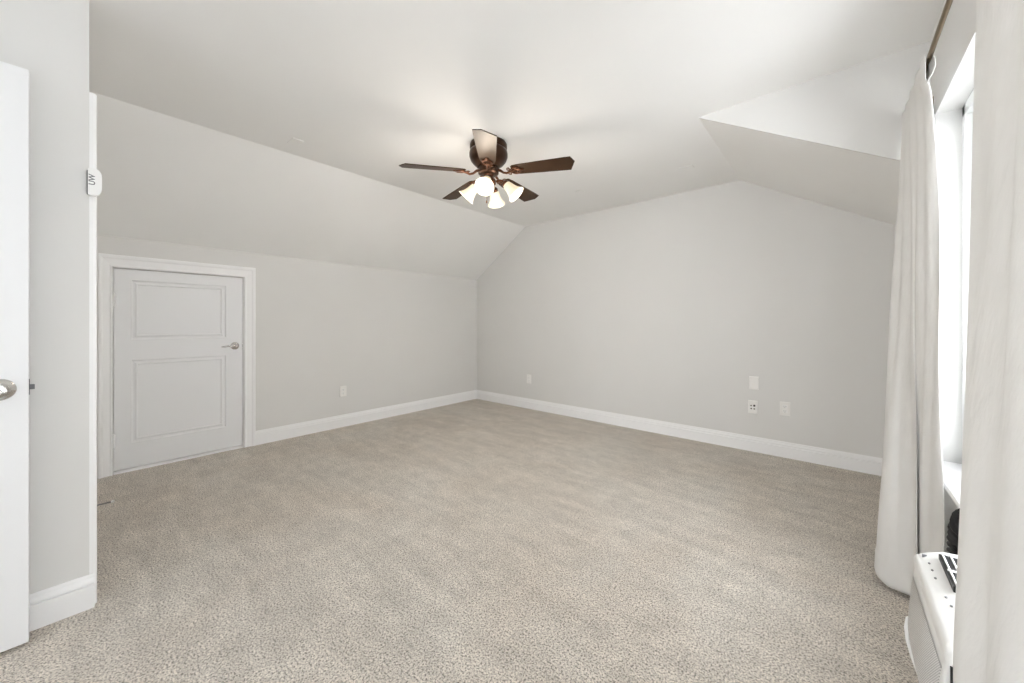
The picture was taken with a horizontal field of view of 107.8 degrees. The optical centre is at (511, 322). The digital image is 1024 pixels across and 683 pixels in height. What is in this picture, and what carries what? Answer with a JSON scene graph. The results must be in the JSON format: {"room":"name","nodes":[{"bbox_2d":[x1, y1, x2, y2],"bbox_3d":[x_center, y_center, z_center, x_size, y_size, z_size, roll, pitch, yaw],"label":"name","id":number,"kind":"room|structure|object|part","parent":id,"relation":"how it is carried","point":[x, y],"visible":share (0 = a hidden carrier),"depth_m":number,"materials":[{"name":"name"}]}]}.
{"room":"empty attic room","nodes":[
{"label":"empty attic room","id":0,"kind":"room"},
{"bbox_2d":[0,0,88,594],"bbox_3d":[-2.468,-0.077,0.696,0.120,2.435,2.224,0,0,41],"label":"wall","id":1,"kind":"structure","parent":0,"point":[49,39],"depth_m":1.44,"materials":[{"name":"paint"}]},
{"bbox_2d":[0,61,34,652],"bbox_3d":[-1.960,0.116,1.001,0.105,2.019,0.837,0,0,41],"label":"door","id":2,"kind":"structure","parent":1,"relation":"in","point":[15,386],"depth_m":1.29,"materials":[{"name":"paint"}]},
{"bbox_3d":[-1.722,0.228,1.250,0.069,0.075,0.075,0,0,41],"label":"knob","id":3,"kind":"part","parent":2,"relation":"part of","materials":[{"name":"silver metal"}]},
{"bbox_2d":[29,573,94,631],"bbox_3d":[-2.056,1.074,1.077,0.025,0.132,1.139,0,0,41],"label":"baseboard","id":4,"kind":"structure","parent":1,"relation":"attached to","point":[56,603],"depth_m":1.44,"materials":[{"name":"paint"}]},
{"bbox_2d":[87,167,101,196],"bbox_3d":[-1.676,-0.563,1.499,0.027,0.110,0.040,0,0,41],"label":"wall sensor","id":5,"kind":"object","parent":1,"relation":"attached to","point":[94,177],"visible":1,"depth_m":1.49,"materials":[{"name":"white plastic"}]},
{"bbox_2d":[97,235,476,477],"bbox_3d":[-1.846,0.246,4.200,0.100,1.788,4.091,0,0,41],"label":"wall","id":6,"kind":"structure","parent":0,"point":[389,337],"depth_m":4.09,"materials":[{"name":"paint"}]},
{"bbox_2d":[98,253,255,478],"bbox_3d":[-2.749,0.314,3.140,0.122,1.653,0.986,0,0,41],"label":"door frame","id":7,"kind":"structure","parent":6,"relation":"attached to","point":[106,262],"depth_m":2.92,"materials":[{"name":"paint"}]},
{"bbox_2d":[112,268,242,470],"bbox_3d":[-2.722,0.351,3.102,0.094,1.525,0.818,0,0,41],"label":"door","id":8,"kind":"structure","parent":6,"relation":"in","point":[178,337],"depth_m":3.08,"materials":[{"name":"paint"}]},
{"bbox_3d":[-2.505,0.206,3.327,0.059,0.066,0.138,0,0,41],"label":"handle","id":9,"kind":"part","parent":8,"relation":"part of","materials":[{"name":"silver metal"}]},
{"bbox_2d":[340,386,345,396],"bbox_3d":[-1.856,0.752,4.106,0.009,0.116,0.072,0,0,41],"label":"electrical outlet","id":10,"kind":"object","parent":6,"relation":"attached to","point":[342,388],"visible":1,"depth_m":4.10,"materials":[{"name":"beige plastic"}]},
{"bbox_2d":[256,390,476,444],"bbox_3d":[-1.461,1.074,4.558,0.015,0.132,2.847,0,0,41],"label":"baseboard","id":11,"kind":"structure","parent":6,"relation":"attached to","point":[269,435],"depth_m":4.18,"materials":[{"name":"paint"}]},
{"bbox_2d":[89,91,524,279],"bbox_3d":[-2.315,-0.987,2.937,1.044,0.816,6.615,0,0,41],"label":"ceiling","id":12,"kind":"structure","parent":0,"point":[166,179],"depth_m":3.10,"materials":[{"name":"paint"}]},
{"bbox_2d":[0,399,918,682],"bbox_3d":[-0.886,1.180,1.570,4.994,0.080,6.815,0,0,41],"label":"floor","id":13,"kind":"structure","parent":0,"point":[475,540],"depth_m":1.74,"materials":[{"name":"carpet"}]},
{"bbox_2d":[904,508,959,682],"bbox_3d":[0.972,0.774,0.784,0.204,0.732,0.621,0,0,41],"label":"air conditioner","id":14,"kind":"object","parent":13,"relation":"on","point":[929,622],"visible":0.23,"depth_m":0.73,"materials":[{"name":"white plastic"}]},
{"bbox_3d":[0.933,0.894,0.838,0.073,0.452,0.019,0,0,41],"label":"power cord","id":15,"kind":"part","parent":14,"relation":"part of","materials":[{"name":"white plastic"}]},
{"bbox_2d":[908,577,941,682],"bbox_3d":[0.817,0.706,0.726,0.036,0.269,0.299,0,0,41],"label":"grille","id":16,"kind":"object","parent":14,"relation":"attached to","point":[923,646],"depth_m":0.73,"materials":[{"name":"white metal"}]},
{"bbox_3d":[0.883,0.521,0.669,0.190,0.062,0.329,0,0,41],"label":"panel","id":17,"kind":"part","parent":14,"relation":"part of","materials":[{"name":"white plastic"}]},
{"bbox_2d":[939,554,956,592],"bbox_3d":[0.911,0.494,0.699,0.132,0.011,0.130,0,0,41],"label":"vent","id":18,"kind":"object","parent":14,"relation":"attached to","point":[947,564],"depth_m":0.74,"materials":[{"name":"white plastic"}]},
{"bbox_2d":[950,666,952,682],"bbox_3d":[0.772,0.683,0.556,0.159,0.254,0.016,0,0,41],"label":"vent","id":19,"kind":"object","parent":14,"relation":"attached to","point":[951,667],"depth_m":0.60,"materials":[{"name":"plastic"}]},
{"bbox_2d":[89,0,943,226],"bbox_3d":[-0.426,-1.345,1.304,3.950,0.100,6.615,0,0,41],"label":"ceiling","id":20,"kind":"structure","parent":0,"point":[621,89],"depth_m":1.93,"materials":[{"name":"paint"}]},
{"bbox_2d":[287,137,303,146],"bbox_3d":[-1.548,-1.292,2.667,0.115,0.006,0.072,0,0,41],"label":"ceiling plate","id":21,"kind":"object","parent":20,"relation":"attached to","point":[293,141],"visible":1,"depth_m":2.66,"materials":[{"name":"paint"}]},
{"bbox_2d":[399,129,574,207],"bbox_3d":[-0.157,-1.075,2.741,1.177,0.441,1.162,0,0,41],"label":"ceiling fan","id":22,"kind":"object","parent":20,"relation":"hanging from","point":[488,153],"visible":1,"depth_m":2.62,"materials":[{"name":"brown wood"}]},
{"bbox_3d":[-0.545,-1.068,2.571,0.447,0.035,0.140,-3,1,-19],"label":"blade","id":23,"kind":"part","parent":22,"relation":"part of","materials":[{"name":"brown wood"}]},
{"bbox_3d":[-0.412,-1.067,3.019,0.140,0.035,0.447,0,-3,-37],"label":"blade","id":24,"kind":"part","parent":22,"relation":"part of","materials":[{"name":"brown wood"}]},
{"bbox_3d":[-0.315,-0.944,2.732,0.144,0.145,0.134,0,0,10],"label":"lamp shade","id":25,"kind":"part","parent":22,"relation":"part of","materials":[{"name":"white glass"}]},
{"bbox_3d":[-0.182,-0.944,2.541,0.134,0.145,0.144,0,0,10],"label":"lamp shade","id":26,"kind":"part","parent":22,"relation":"part of","materials":[{"name":"white glass"}]},
{"bbox_3d":[-0.160,-1.080,2.305,0.140,0.035,0.447,0,1,-1],"label":"blade","id":27,"kind":"part","parent":22,"relation":"part of","materials":[{"name":"brown wood"}]},
{"bbox_3d":[-0.178,-0.963,2.561,0.057,0.076,0.076,0,0,10],"label":"bulb","id":28,"kind":"part","parent":22,"relation":"part of","materials":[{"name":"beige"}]},
{"bbox_3d":[-0.124,-0.944,2.865,0.134,0.145,0.144,0,0,10],"label":"lamp shade","id":29,"kind":"part","parent":22,"relation":"part of","materials":[{"name":"white glass"}]},
{"bbox_3d":[-0.068,-1.004,2.688,0.098,0.062,0.056,0,0,10],"label":"lamp arm","id":30,"kind":"part","parent":22,"relation":"part of","materials":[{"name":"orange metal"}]},
{"bbox_3d":[0.009,-0.944,2.674,0.144,0.145,0.134,0,0,10],"label":"lamp shade","id":31,"kind":"part","parent":22,"relation":"part of","materials":[{"name":"white glass"}]},
{"bbox_3d":[0.056,-1.072,3.031,0.140,0.035,0.447,0,-3,35],"label":"blade","id":32,"kind":"part","parent":22,"relation":"part of","materials":[{"name":"brown wood"}]},
{"bbox_3d":[0.212,-1.086,2.590,0.447,0.035,0.140,1,0,17],"label":"blade","id":33,"kind":"part","parent":22,"relation":"part of","materials":[{"name":"brown wood"}]},
{"bbox_2d":[678,165,694,170],"bbox_3d":[1.450,-1.292,3.113,0.115,0.006,0.072,0,0,41],"label":"ceiling plate","id":34,"kind":"object","parent":20,"relation":"attached to","point":[688,166],"visible":1,"depth_m":3.11,"materials":[{"name":"paint"}]},
{"bbox_2d":[477,180,893,457],"bbox_3d":[1.170,-0.077,4.230,4.624,2.435,0.100,0,0,41],"label":"wall","id":35,"kind":"structure","parent":0,"point":[666,308],"depth_m":3.56,"materials":[{"name":"paint"}]},
{"bbox_2d":[527,375,530,383],"bbox_3d":[0.224,0.747,4.977,0.072,0.116,0.009,0,0,41],"label":"electrical outlet","id":36,"kind":"object","parent":35,"relation":"attached to","point":[528,376],"visible":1,"depth_m":4.97,"materials":[{"name":"beige plastic"}]},
{"bbox_2d":[476,390,882,475],"bbox_3d":[1.137,1.074,4.182,4.411,0.132,0.015,0,0,41],"label":"baseboard","id":37,"kind":"structure","parent":35,"relation":"attached to","point":[872,465],"depth_m":3.52,"materials":[{"name":"paint"}]},
{"bbox_2d":[748,400,757,413],"bbox_3d":[2.141,0.747,3.319,0.072,0.116,0.008,0,0,41],"label":"cable wall plate","id":38,"kind":"object","parent":35,"relation":"attached to","point":[752,405],"visible":1,"depth_m":3.32,"materials":[{"name":"beige plastic"}]},
{"bbox_2d":[749,376,758,389],"bbox_3d":[2.147,0.533,3.314,0.072,0.116,0.007,0,0,41],"label":"blank wall plate","id":39,"kind":"object","parent":35,"relation":"attached to","point":[753,381],"visible":1,"depth_m":3.31,"materials":[{"name":"beige plastic"}]},
{"bbox_2d":[780,401,789,415],"bbox_3d":[2.315,0.728,3.168,0.072,0.116,0.009,0,0,41],"label":"electrical outlet","id":40,"kind":"object","parent":35,"relation":"attached to","point":[784,406],"visible":1,"depth_m":3.17,"materials":[{"name":"beige plastic"}]},
{"bbox_2d":[700,119,899,224],"bbox_3d":[2.106,-0.998,2.528,1.182,0.795,1.451,0,0,41],"label":"ceiling","id":41,"kind":"structure","parent":0,"point":[862,184],"depth_m":2.42,"materials":[{"name":"paint"}]},
{"bbox_2d":[699,41,929,160],"bbox_3d":[1.552,-1.006,2.040,0.982,0.577,0.012,0,0,41],"label":"wall","id":42,"kind":"structure","parent":0,"point":[859,108],"depth_m":1.90,"materials":[{"name":"paint"}]},
{"bbox_2d":[894,0,975,552],"bbox_3d":[0.904,-0.077,0.418,0.160,2.435,6.215,0,0,41],"label":"wall","id":43,"kind":"structure","parent":0,"point":[952,79],"depth_m":1.58,"materials":[{"name":"paint"}]},
{"bbox_2d":[926,0,952,107],"bbox_3d":[1.052,-0.966,0.780,0.091,0.072,2.511,0,0,41],"label":"curtain rod","id":44,"kind":"object","parent":43,"relation":"attached to","point":[947,6],"visible":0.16,"depth_m":1.22,"materials":[{"name":"gold metal"}]},
{"bbox_2d":[874,54,943,595],"bbox_3d":[1.631,0.078,1.556,0.168,2.088,0.518,0,0,41],"label":"curtain","id":45,"kind":"object","parent":44,"relation":"hanging from","point":[911,500],"visible":0.94,"depth_m":1.51,"materials":[{"name":"fabric"}]},
{"bbox_2d":[953,0,1023,682],"bbox_3d":[0.726,0.078,0.526,0.147,2.089,0.950,0,0,42],"label":"curtain","id":46,"kind":"object","parent":44,"relation":"hanging from","point":[988,639],"visible":1,"depth_m":0.57,"materials":[{"name":"fabric"}]},
{"bbox_2d":[943,89,973,508],"bbox_3d":[0.800,-0.141,0.320,0.179,1.527,3.330,0,0,41],"label":"window","id":47,"kind":"structure","parent":43,"relation":"in","point":[952,471],"depth_m":1.54,"materials":[{"name":"glass"}]},
{"bbox_3d":[0.779,0.608,0.338,0.124,0.028,3.330,0,0,41],"label":"sill","id":48,"kind":"part","parent":47,"relation":"part of","materials":[{"name":"paint"}]},
{"bbox_3d":[0.837,-0.155,0.288,0.080,1.499,3.330,0,0,41],"label":"frame","id":49,"kind":"part","parent":47,"relation":"part of","materials":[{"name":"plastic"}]},
{"bbox_3d":[-2.496,-0.078,2.124,1.834,2.435,0.100,0,0,41],"label":"wall","id":50,"kind":"structure","parent":0,"visible":0},
{"bbox_2d":[89,92,96,602],"bbox_3d":[-2.065,0.105,1.832,0.976,2.070,0.022,0,0,41],"label":"door frame","id":51,"kind":"structure","parent":50,"relation":"attached to","point":[92,97],"depth_m":1.51,"materials":[{"name":"paint"}]}
]}

